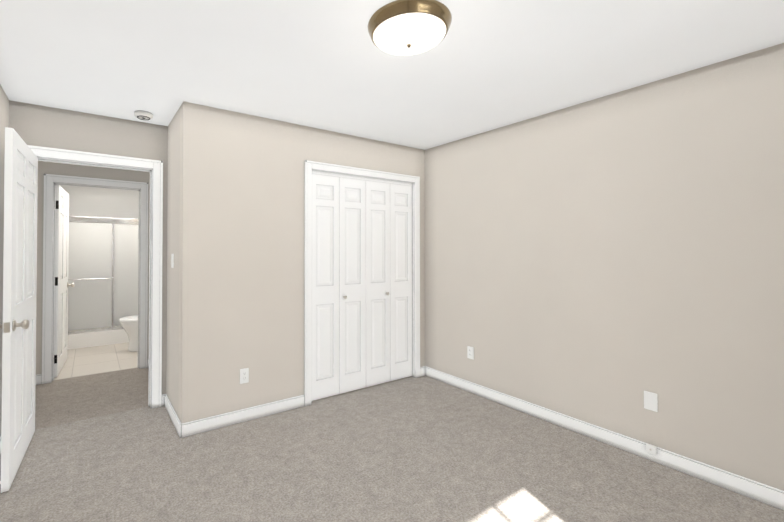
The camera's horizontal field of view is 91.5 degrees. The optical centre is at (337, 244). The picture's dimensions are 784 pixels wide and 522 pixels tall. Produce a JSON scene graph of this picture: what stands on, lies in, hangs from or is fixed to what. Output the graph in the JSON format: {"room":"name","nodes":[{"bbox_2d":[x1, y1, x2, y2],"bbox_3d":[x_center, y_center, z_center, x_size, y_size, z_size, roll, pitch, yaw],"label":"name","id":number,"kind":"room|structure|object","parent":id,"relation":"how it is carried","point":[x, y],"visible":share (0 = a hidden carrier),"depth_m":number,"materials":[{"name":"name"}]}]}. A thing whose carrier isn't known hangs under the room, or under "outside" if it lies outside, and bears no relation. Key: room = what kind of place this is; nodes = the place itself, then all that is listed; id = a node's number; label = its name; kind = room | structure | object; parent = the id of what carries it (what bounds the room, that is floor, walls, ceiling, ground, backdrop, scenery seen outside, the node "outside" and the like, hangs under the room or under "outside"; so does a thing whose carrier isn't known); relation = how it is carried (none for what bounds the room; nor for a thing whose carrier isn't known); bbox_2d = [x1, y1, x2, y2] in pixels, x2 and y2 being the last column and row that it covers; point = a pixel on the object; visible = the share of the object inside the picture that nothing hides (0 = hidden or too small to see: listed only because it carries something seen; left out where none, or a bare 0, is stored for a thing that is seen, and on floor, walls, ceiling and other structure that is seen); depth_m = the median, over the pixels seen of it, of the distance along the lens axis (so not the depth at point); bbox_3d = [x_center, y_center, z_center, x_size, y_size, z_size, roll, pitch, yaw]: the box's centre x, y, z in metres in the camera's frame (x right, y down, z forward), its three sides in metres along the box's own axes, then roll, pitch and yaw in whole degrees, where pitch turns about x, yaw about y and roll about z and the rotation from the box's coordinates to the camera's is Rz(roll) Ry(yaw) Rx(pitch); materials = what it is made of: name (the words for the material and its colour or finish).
{"room":"empty bedroom","nodes":[
{"label":"empty bedroom","id":0,"kind":"room"},
{"bbox_2d":[0,84,8,434],"bbox_3d":[-1.306,0.150,0.965,0.120,2.440,4.139,0,-1,-33],"label":"wall","id":1,"kind":"structure","parent":0,"point":[4,111],"depth_m":2.56,"materials":[{"name":"paint"}]},
{"bbox_2d":[9,100,167,394],"bbox_3d":[-1.515,0.181,3.371,4.916,2.440,0.120,0,-1,-33],"label":"wall","id":2,"kind":"structure","parent":0,"point":[40,126],"depth_m":3.05,"materials":[{"name":"paint"}]},
{"bbox_2d":[0,127,37,492],"bbox_3d":[-2.056,0.362,2.462,0.179,2.030,0.814,0,-1,-31],"label":"bedroom door","id":3,"kind":"structure","parent":2,"relation":"in","point":[18,326],"depth_m":2.29,"materials":[{"name":"white wood"}]},
{"bbox_2d":[28,145,162,408],"bbox_3d":[-1.965,0.334,3.063,0.972,2.126,0.140,0,-1,-33],"label":"door frame","id":4,"kind":"structure","parent":2,"relation":"attached to","point":[156,166],"depth_m":3.24,"materials":[{"name":"white wood"}]},
{"bbox_2d":[161,394,164,406],"bbox_3d":[-1.510,1.350,3.279,0.041,0.100,0.014,0,-1,-33],"label":"baseboard","id":5,"kind":"structure","parent":2,"relation":"attached to","point":[163,400],"depth_m":3.27,"materials":[{"name":"white wood"}]},
{"bbox_2d":[35,368,148,428],"bbox_3d":[-1.810,1.459,3.915,5.036,0.100,1.261,0,-1,-33],"label":"floor","id":6,"kind":"structure","parent":0,"point":[65,400],"depth_m":3.49,"materials":[{"name":"grey carpet"}]},
{"bbox_2d":[36,161,149,374],"bbox_3d":[-2.655,0.191,4.133,3.840,2.440,0.120,0,-1,-33],"label":"wall","id":7,"kind":"structure","parent":0,"point":[44,167],"depth_m":3.88,"materials":[{"name":"paint"}]},
{"bbox_2d":[36,374,41,384],"bbox_3d":[-3.557,1.353,3.448,1.358,0.100,0.014,0,-1,-33],"label":"baseboard","id":8,"kind":"structure","parent":7,"relation":"attached to","point":[38,379],"depth_m":3.80,"materials":[{"name":"white wood"}]},
{"bbox_2d":[54,185,74,376],"bbox_3d":[-3.167,0.387,4.335,0.179,2.030,0.797,0,-1,-29],"label":"bathroom door","id":9,"kind":"structure","parent":7,"relation":"in","point":[62,284],"depth_m":4.21,"materials":[{"name":"white wood"}]},
{"bbox_2d":[42,174,147,383],"bbox_3d":[-2.621,0.349,4.141,0.955,2.126,0.140,0,-1,-33],"label":"door frame","id":10,"kind":"structure","parent":7,"relation":"attached to","point":[49,179],"depth_m":3.94,"materials":[{"name":"white wood"}]},
{"bbox_2d":[54,342,136,379],"bbox_3d":[-3.287,1.474,5.083,3.840,0.100,2.310,0,-1,-33],"label":"floor","id":11,"kind":"structure","parent":0,"point":[95,360],"depth_m":4.62,"materials":[{"name":"beige tile"}]},
{"bbox_2d":[68,216,137,349],"bbox_3d":[-3.460,0.454,5.725,1.596,1.956,0.822,0,-1,-33],"label":"shower enclosure","id":12,"kind":"object","parent":11,"relation":"on","point":[102,275],"visible":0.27,"depth_m":5.36,"materials":[{"name":"glass"}]},
{"bbox_2d":[119,315,137,351],"bbox_3d":[-2.593,1.038,5.189,0.713,0.775,0.420,0,-1,-33],"label":"toilet","id":13,"kind":"object","parent":11,"relation":"on","point":[129,324],"visible":0.25,"depth_m":4.99,"materials":[{"name":"ceramic"}]},
{"bbox_2d":[60,185,138,222],"bbox_3d":[-3.718,0.218,6.125,1.840,2.440,0.120,0,-1,-33],"label":"wall","id":14,"kind":"structure","parent":0,"point":[98,202],"depth_m":6.04,"materials":[{"name":"paint"}]},
{"bbox_2d":[166,108,179,415],"bbox_3d":[-1.296,0.178,3.114,0.120,2.440,0.551,0,-1,-33],"label":"wall","id":15,"kind":"structure","parent":0,"point":[173,231],"depth_m":3.05,"materials":[{"name":"paint"}]},
{"bbox_2d":[171,254,173,267],"bbox_3d":[-1.349,0.132,3.071,0.016,0.115,0.070,0,-1,-33],"label":"bedroom light switch","id":16,"kind":"object","parent":15,"relation":"attached to","point":[172,260],"visible":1,"depth_m":3.05,"materials":[{"name":"white plastic"}]},
{"bbox_2d":[165,394,181,436],"bbox_3d":[-1.319,1.347,3.011,0.014,0.100,0.671,0,-1,-33],"label":"baseboard","id":17,"kind":"structure","parent":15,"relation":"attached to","point":[177,423],"depth_m":2.93,"materials":[{"name":"white wood"}]},
{"bbox_2d":[178,101,424,422],"bbox_3d":[-0.127,0.183,3.476,2.475,2.440,0.120,0,-1,-33],"label":"wall","id":18,"kind":"structure","parent":0,"point":[241,269],"depth_m":3.02,"materials":[{"name":"paint"}]},
{"bbox_2d":[182,395,304,437],"bbox_3d":[-0.709,1.347,3.001,0.997,0.100,0.014,0,-1,-33],"label":"baseboard","id":19,"kind":"structure","parent":18,"relation":"attached to","point":[194,427],"depth_m":2.96,"materials":[{"name":"white wood"}]},
{"bbox_2d":[240,368,248,383],"bbox_3d":[-0.739,1.038,2.988,0.070,0.115,0.009,0,-1,-33],"label":"outlet","id":20,"kind":"object","parent":18,"relation":"attached to","point":[244,375],"visible":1,"depth_m":2.99,"materials":[{"name":"white plastic"}]},
{"bbox_2d":[312,174,411,400],"bbox_3d":[0.275,0.381,3.689,1.239,2.020,0.064,0,-1,-33],"label":"bifold closet door","id":21,"kind":"structure","parent":18,"relation":"in","point":[361,284],"depth_m":3.66,"materials":[{"name":"white wood"}]},
{"bbox_2d":[304,160,419,406],"bbox_3d":[0.254,0.363,3.722,1.287,2.085,0.120,0,-1,-33],"label":"door frame","id":22,"kind":"structure","parent":18,"relation":"attached to","point":[336,174],"depth_m":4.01,"materials":[{"name":"white wood"}]},
{"bbox_2d":[420,366,424,376],"bbox_3d":[0.909,1.361,4.057,0.089,0.100,0.014,0,-1,-33],"label":"baseboard","id":23,"kind":"structure","parent":18,"relation":"attached to","point":[422,371],"depth_m":4.05,"materials":[{"name":"white wood"}]},
{"bbox_2d":[0,376,783,521],"bbox_3d":[-0.317,1.429,1.629,5.036,0.100,4.199,0,-1,-33],"label":"floor carpet","id":24,"kind":"object","parent":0,"point":[419,449],"depth_m":2.30,"materials":[{"name":"grey carpet"}]},
{"bbox_2d":[0,0,783,149],"bbox_3d":[-1.294,-1.102,3.158,5.036,0.120,7.770,0,-1,-33],"label":"ceiling","id":25,"kind":"structure","parent":0,"point":[482,66],"depth_m":2.13,"materials":[{"name":"paint"}]},
{"bbox_2d":[134,110,152,119],"bbox_3d":[-1.546,-1.023,3.010,0.136,0.040,0.136,0,-1,-33],"label":"smoke detector","id":26,"kind":"object","parent":25,"relation":"attached to","point":[142,115],"visible":1,"depth_m":2.97,"materials":[{"name":"plastic"}]},
{"bbox_2d":[368,0,451,55],"bbox_3d":[0.341,-1.000,1.815,0.396,0.116,0.396,0,-1,-33],"label":"light fixture","id":27,"kind":"object","parent":25,"relation":"attached to","point":[404,27],"visible":1,"depth_m":1.72,"materials":[{"name":"white glass"}]},
{"bbox_2d":[425,43,783,490],"bbox_3d":[1.724,0.177,3.015,0.120,2.440,4.259,0,-1,-33],"label":"wall","id":28,"kind":"structure","parent":0,"point":[606,262],"depth_m":2.52,"materials":[{"name":"paint"}]},
{"bbox_2d":[467,346,473,359],"bbox_3d":[1.259,1.029,3.598,0.009,0.115,0.070,0,-1,-33],"label":"electrical outlet","id":29,"kind":"object","parent":28,"relation":"attached to","point":[470,352],"visible":1,"depth_m":3.59,"materials":[{"name":"white plastic"}]},
{"bbox_2d":[425,366,783,510],"bbox_3d":[1.852,1.342,2.682,0.014,0.100,3.348,0,-1,-33],"label":"baseboard","id":30,"kind":"structure","parent":28,"relation":"attached to","point":[754,490],"depth_m":2.52,"materials":[{"name":"white wood"}]},
{"bbox_2d":[644,391,657,411],"bbox_3d":[2.016,1.011,2.440,0.008,0.115,0.070,0,-1,-33],"label":"electrical outlet","id":31,"kind":"object","parent":28,"relation":"attached to","point":[650,401],"visible":1,"depth_m":2.44,"materials":[{"name":"white plastic"}]},
{"bbox_2d":[646,443,656,454],"bbox_3d":[2.001,1.309,2.418,0.026,0.050,0.050,0,-1,-33],"label":"outlet","id":32,"kind":"object","parent":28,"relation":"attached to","point":[651,449],"visible":0.98,"depth_m":2.41,"materials":[{"name":"white plastic"}]}
]}

